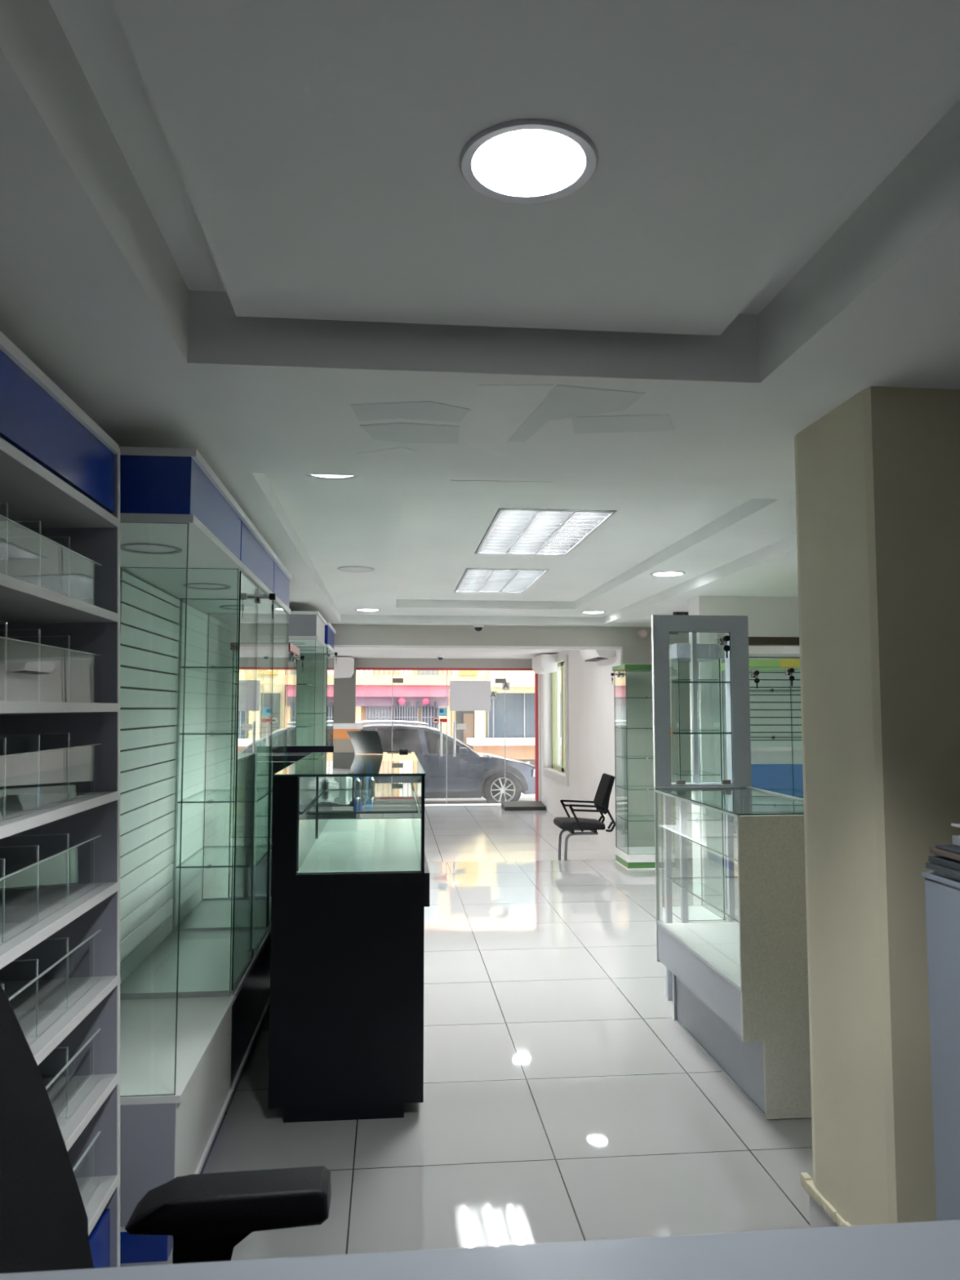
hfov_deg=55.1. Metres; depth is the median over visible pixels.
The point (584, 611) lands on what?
diffuser
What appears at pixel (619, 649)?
trim
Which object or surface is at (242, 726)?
glass shelf
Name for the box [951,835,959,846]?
magazine
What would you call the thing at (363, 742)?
acrylic stand
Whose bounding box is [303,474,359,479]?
recessed light
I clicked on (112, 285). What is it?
ceiling
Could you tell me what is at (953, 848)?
magazine
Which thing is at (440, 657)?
dome camera
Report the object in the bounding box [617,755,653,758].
glass shelf
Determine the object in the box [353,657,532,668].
trim
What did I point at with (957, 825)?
magazine
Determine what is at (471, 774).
car
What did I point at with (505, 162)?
diffuser
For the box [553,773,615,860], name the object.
chair
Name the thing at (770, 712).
slatwall
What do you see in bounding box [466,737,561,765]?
wall
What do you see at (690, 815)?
glass shelf
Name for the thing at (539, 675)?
trim
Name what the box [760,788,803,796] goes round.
glass shelf
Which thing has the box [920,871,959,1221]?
base cabinet
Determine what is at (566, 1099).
floor
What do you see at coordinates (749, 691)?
glass shelf
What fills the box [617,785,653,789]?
glass shelf
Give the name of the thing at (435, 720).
round sticker
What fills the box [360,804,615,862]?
floor
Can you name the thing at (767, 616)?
wall
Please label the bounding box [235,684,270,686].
glass shelf
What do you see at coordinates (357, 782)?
bottle
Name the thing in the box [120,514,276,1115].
display cabinet
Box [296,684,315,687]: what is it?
glass shelf
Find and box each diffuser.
[311,474,351,478]
[341,567,370,571]
[357,608,378,611]
[471,129,586,196]
[583,611,603,613]
[653,572,682,576]
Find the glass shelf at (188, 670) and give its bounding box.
[182,667,270,673]
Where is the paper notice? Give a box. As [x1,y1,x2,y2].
[456,724,466,729]
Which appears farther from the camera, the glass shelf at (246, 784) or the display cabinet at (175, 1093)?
the glass shelf at (246, 784)
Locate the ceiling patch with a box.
[350,384,674,484]
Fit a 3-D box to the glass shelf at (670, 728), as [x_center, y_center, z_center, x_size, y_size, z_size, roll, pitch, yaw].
[1.462,0.625,6.417,0.270,0.006,0.430,0,-4,-5]
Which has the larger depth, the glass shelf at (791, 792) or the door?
the door
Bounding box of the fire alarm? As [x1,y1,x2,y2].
[637,628,647,638]
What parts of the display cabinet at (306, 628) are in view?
rail, header trim, header trim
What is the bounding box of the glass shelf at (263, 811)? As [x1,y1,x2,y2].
[256,805,268,815]
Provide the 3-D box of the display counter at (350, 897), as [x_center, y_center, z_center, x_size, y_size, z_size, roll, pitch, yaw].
[-0.578,1.220,4.381,0.601,1.312,1.759,0,-4,-5]
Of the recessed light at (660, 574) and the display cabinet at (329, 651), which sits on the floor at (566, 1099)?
the display cabinet at (329, 651)
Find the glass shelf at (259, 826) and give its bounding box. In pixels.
[241,825,267,829]
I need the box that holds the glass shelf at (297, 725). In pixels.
[265,724,315,726]
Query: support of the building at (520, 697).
on the pavement
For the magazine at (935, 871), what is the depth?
2.06 m
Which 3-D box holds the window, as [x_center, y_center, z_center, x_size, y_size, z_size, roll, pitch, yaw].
[1.255,1.234,14.320,0.220,1.890,2.130,0,-4,-5]
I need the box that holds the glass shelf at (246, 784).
[234,781,268,787]
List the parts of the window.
frame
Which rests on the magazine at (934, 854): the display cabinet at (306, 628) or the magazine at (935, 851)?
the magazine at (935, 851)
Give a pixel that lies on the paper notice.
(459, 726)
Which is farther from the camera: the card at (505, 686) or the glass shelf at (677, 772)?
the card at (505, 686)
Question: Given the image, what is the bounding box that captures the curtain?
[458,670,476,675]
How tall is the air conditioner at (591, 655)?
0.284 m
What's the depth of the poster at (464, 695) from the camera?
15.91 m
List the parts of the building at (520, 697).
doorway, door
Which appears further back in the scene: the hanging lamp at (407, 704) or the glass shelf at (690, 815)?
the hanging lamp at (407, 704)
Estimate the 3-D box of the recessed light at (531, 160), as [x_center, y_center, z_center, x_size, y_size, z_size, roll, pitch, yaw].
[0.085,-0.835,1.616,0.244,0.007,0.244,0,-4,-5]
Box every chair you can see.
[0,986,331,1273]
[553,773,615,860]
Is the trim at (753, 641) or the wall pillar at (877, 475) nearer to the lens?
the wall pillar at (877, 475)
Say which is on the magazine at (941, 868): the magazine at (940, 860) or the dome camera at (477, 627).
the magazine at (940, 860)
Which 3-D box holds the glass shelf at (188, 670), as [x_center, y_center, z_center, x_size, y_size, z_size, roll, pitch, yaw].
[-1.349,0.164,5.000,0.385,0.008,0.678,0,-4,-5]
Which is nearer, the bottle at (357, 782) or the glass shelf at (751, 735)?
the bottle at (357, 782)
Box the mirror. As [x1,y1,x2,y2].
[457,747,467,754]
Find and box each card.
[490,691,497,698]
[502,681,509,689]
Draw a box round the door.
[391,670,519,804]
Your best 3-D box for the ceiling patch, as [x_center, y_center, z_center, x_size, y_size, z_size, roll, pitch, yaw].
[0.091,-0.633,2.962,0.980,0.002,1.090,0,-4,-5]
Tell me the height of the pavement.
0.400 m
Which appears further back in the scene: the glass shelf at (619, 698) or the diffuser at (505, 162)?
the glass shelf at (619, 698)
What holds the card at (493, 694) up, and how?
attached to the door
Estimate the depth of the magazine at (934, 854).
2.08 m
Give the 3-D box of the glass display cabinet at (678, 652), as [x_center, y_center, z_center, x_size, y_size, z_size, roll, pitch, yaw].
[1.425,1.031,6.383,0.395,1.985,0.480,0,-4,-5]
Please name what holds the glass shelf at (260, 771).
attached to the display cabinet at (306, 628)
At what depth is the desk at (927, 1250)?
1.00 m
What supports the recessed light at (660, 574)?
in the ceiling at (112, 285)
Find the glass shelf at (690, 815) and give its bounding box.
[671,812,719,820]
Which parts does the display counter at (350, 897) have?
sliding door, sliding door, glass, glass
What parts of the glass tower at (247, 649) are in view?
glass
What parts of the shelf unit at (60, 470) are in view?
shelf, glass, header panel, shelf, shelf, shelf, shelf, shelf, panel, shelf, shelf, kick panel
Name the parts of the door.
handle, handle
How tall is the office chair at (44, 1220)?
1.230 m
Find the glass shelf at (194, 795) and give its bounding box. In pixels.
[178,789,268,801]
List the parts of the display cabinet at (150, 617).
slat panel, header trim, panel, rail, header trim, glass door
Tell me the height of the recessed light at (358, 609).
0.007 m
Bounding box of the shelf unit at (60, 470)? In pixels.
[0,330,119,1268]
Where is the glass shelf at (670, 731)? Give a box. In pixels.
[670,731,731,732]
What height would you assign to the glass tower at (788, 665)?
1.868 m
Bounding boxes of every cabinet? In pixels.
[119,446,244,1263]
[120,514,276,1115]
[171,556,292,1022]
[248,611,326,897]
[286,746,358,819]
[296,622,337,746]
[651,614,751,1000]
[660,643,724,923]
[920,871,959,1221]
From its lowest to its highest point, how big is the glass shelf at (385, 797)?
0.006 m
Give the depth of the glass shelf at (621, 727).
9.20 m
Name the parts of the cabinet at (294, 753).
handle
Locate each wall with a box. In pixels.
[295,624,737,858]
[333,665,355,723]
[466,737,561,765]
[540,649,618,855]
[688,595,726,917]
[720,595,799,636]
[736,645,802,857]
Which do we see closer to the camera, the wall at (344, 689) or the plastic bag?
the plastic bag
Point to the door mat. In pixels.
(526, 805)
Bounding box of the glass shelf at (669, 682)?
[669,682,730,684]
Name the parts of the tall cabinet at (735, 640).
leg, leg, post, panel, frame, panel, leg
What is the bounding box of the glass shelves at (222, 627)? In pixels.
[200,613,255,902]
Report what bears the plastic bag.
on the display counter at (350, 897)
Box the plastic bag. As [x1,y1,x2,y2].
[324,777,352,789]
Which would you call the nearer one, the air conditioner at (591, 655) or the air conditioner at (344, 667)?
the air conditioner at (591, 655)
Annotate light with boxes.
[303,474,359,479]
[337,565,373,572]
[355,608,380,611]
[453,568,549,593]
[459,118,598,203]
[475,507,616,555]
[581,610,606,613]
[649,571,685,577]
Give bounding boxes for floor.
[120,857,813,1266]
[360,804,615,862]
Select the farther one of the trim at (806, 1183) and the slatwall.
the slatwall
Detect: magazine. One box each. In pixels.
[925,862,959,877]
[928,847,959,860]
[928,856,959,870]
[933,853,959,862]
[933,870,959,880]
[935,844,959,853]
[951,822,959,827]
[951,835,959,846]
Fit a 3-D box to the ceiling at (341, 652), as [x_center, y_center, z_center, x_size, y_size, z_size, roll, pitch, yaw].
[-0.478,-0.181,12.811,4.700,0.550,6.340,0,-4,-5]
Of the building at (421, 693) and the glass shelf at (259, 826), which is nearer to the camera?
the glass shelf at (259, 826)
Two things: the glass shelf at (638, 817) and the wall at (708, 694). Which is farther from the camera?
the glass shelf at (638, 817)
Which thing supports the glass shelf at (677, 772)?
attached to the glass display cabinet at (678, 652)
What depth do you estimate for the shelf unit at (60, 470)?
2.43 m
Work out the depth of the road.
19.07 m
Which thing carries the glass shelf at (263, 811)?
attached to the display cabinet at (306, 628)
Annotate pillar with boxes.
[794,386,959,1226]
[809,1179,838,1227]
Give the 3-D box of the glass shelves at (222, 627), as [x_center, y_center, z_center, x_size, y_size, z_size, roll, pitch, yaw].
[-1.596,0.418,3.819,0.160,3.070,11.150,0,-4,-5]
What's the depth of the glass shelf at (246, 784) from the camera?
6.32 m
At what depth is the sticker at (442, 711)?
15.85 m
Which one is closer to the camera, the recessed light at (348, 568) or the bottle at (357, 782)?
the bottle at (357, 782)
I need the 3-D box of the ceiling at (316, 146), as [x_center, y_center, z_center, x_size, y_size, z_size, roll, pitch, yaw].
[0.156,-0.913,0.804,1.218,0.030,3.032,0,-4,-5]
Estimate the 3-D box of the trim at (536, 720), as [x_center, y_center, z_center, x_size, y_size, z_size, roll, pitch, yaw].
[0.986,1.673,15.989,0.050,2.360,0.080,0,-4,-5]
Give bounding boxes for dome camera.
[437,655,444,659]
[473,624,484,631]
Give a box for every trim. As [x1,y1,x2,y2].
[333,644,624,846]
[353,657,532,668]
[355,667,533,671]
[534,673,538,800]
[537,673,541,800]
[748,636,799,646]
[800,1172,851,1226]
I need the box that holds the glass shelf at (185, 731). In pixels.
[184,729,269,733]
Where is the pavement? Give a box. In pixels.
[424,803,501,805]
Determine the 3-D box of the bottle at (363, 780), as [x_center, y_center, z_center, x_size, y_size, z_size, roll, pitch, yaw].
[-0.615,0.748,4.872,0.036,0.085,0.035,0,-4,-5]
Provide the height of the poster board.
0.500 m
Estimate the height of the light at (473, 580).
0.104 m
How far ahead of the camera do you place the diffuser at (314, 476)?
3.69 m
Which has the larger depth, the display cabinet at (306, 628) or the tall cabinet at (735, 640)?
the display cabinet at (306, 628)
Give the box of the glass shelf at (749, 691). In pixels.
[749,690,800,692]
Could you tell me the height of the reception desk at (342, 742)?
1.450 m
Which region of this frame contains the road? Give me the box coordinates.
[424,792,535,804]
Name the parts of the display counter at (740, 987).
panel, aluminium frame, panel, frame, glass, panel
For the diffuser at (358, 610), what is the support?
attached to the recessed light at (358, 609)
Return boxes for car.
[355,720,535,803]
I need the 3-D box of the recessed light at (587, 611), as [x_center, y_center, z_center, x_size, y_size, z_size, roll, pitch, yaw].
[1.103,-0.268,8.941,0.244,0.007,0.244,0,-4,-5]
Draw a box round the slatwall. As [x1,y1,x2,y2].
[748,653,802,746]
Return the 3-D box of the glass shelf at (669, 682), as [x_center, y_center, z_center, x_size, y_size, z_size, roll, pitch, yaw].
[1.174,0.228,4.898,0.385,0.008,0.248,0,-4,-5]
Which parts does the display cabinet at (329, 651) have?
header trim, glass door, header trim, glass door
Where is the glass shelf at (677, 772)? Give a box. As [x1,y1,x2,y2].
[671,770,719,774]
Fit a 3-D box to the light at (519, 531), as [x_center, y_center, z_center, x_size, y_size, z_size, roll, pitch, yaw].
[0.333,-0.660,5.355,0.600,0.104,1.360,0,-4,-5]
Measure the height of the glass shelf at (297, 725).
0.008 m
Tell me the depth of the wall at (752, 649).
8.69 m
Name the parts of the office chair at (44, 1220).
backrest, arm post, armrest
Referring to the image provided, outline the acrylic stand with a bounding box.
[346,730,382,754]
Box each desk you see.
[0,1219,959,1279]
[333,723,363,817]
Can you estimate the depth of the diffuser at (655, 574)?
6.40 m
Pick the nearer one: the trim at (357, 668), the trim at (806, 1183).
the trim at (806, 1183)
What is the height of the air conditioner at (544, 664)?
0.280 m
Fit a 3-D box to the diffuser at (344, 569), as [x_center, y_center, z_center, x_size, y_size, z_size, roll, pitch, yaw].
[-0.831,-0.474,6.160,0.200,0.001,0.200,0,-4,-5]
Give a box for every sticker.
[431,716,447,724]
[438,707,446,715]
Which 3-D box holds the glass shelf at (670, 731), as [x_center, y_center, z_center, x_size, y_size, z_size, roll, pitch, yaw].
[1.174,0.491,4.878,0.385,0.008,0.248,0,-4,-5]
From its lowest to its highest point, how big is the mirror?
0.130 m
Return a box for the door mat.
[501,800,546,810]
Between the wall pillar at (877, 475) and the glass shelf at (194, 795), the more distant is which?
the glass shelf at (194, 795)
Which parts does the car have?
roof rail, roof rail, window trim, wheel arch trim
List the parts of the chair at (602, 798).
leg, seat, leg, arm frame, arm frame, backrest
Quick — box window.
[542,654,568,786]
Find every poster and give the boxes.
[449,680,490,711]
[751,764,803,798]
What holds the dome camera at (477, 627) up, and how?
attached to the ceiling at (112, 285)
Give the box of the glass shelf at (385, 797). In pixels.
[306,782,417,813]
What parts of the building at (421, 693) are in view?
balcony railing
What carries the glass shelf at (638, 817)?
attached to the glass tower at (631, 858)
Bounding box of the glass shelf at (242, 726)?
[235,725,269,727]
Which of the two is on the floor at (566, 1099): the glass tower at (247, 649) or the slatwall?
the glass tower at (247, 649)
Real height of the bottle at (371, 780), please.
0.075 m
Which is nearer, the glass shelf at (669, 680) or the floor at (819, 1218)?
the floor at (819, 1218)
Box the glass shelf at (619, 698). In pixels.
[618,697,652,698]
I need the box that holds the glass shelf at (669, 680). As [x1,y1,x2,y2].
[669,680,717,681]
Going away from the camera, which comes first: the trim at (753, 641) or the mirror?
the trim at (753, 641)
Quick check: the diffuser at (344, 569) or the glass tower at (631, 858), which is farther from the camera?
the glass tower at (631, 858)
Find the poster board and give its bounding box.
[751,751,803,815]
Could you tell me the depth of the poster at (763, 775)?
7.06 m
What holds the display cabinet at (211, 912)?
on the floor at (566, 1099)
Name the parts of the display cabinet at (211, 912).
header trim, panel, glass door, header trim, glass door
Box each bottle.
[354,776,360,789]
[360,776,367,789]
[368,776,374,788]
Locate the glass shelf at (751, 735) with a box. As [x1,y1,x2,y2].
[750,734,801,737]
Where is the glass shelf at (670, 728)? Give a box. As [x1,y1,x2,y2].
[670,728,712,729]
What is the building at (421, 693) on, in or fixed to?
on the pavement
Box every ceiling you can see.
[0,0,959,626]
[111,0,959,335]
[333,648,564,658]
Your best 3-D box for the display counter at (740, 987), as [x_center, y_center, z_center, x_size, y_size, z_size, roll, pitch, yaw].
[1.182,1.280,4.085,0.491,1.150,1.137,0,-4,-5]
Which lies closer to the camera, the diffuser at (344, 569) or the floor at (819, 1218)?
the floor at (819, 1218)
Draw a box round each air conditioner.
[333,657,354,678]
[532,653,557,674]
[579,649,615,662]
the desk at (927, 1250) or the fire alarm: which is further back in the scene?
the fire alarm
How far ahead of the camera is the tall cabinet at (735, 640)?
4.76 m
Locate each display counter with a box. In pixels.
[267,749,429,1122]
[653,786,811,1119]
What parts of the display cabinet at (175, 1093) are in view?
rail, header trim, header trim, panel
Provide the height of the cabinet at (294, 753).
1.290 m
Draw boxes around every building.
[355,670,453,735]
[450,666,561,749]
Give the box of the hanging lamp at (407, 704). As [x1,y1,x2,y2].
[395,702,438,707]
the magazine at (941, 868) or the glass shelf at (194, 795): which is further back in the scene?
the glass shelf at (194, 795)
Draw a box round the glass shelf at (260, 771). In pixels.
[257,768,268,774]
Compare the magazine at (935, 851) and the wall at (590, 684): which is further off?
the wall at (590, 684)
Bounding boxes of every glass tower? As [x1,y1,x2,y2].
[227,642,304,897]
[610,664,675,870]
[720,658,803,922]
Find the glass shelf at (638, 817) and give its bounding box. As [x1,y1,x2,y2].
[617,814,671,821]
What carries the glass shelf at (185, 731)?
attached to the display cabinet at (211, 912)
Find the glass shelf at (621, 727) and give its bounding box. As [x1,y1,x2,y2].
[621,727,653,728]
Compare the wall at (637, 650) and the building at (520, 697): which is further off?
the building at (520, 697)

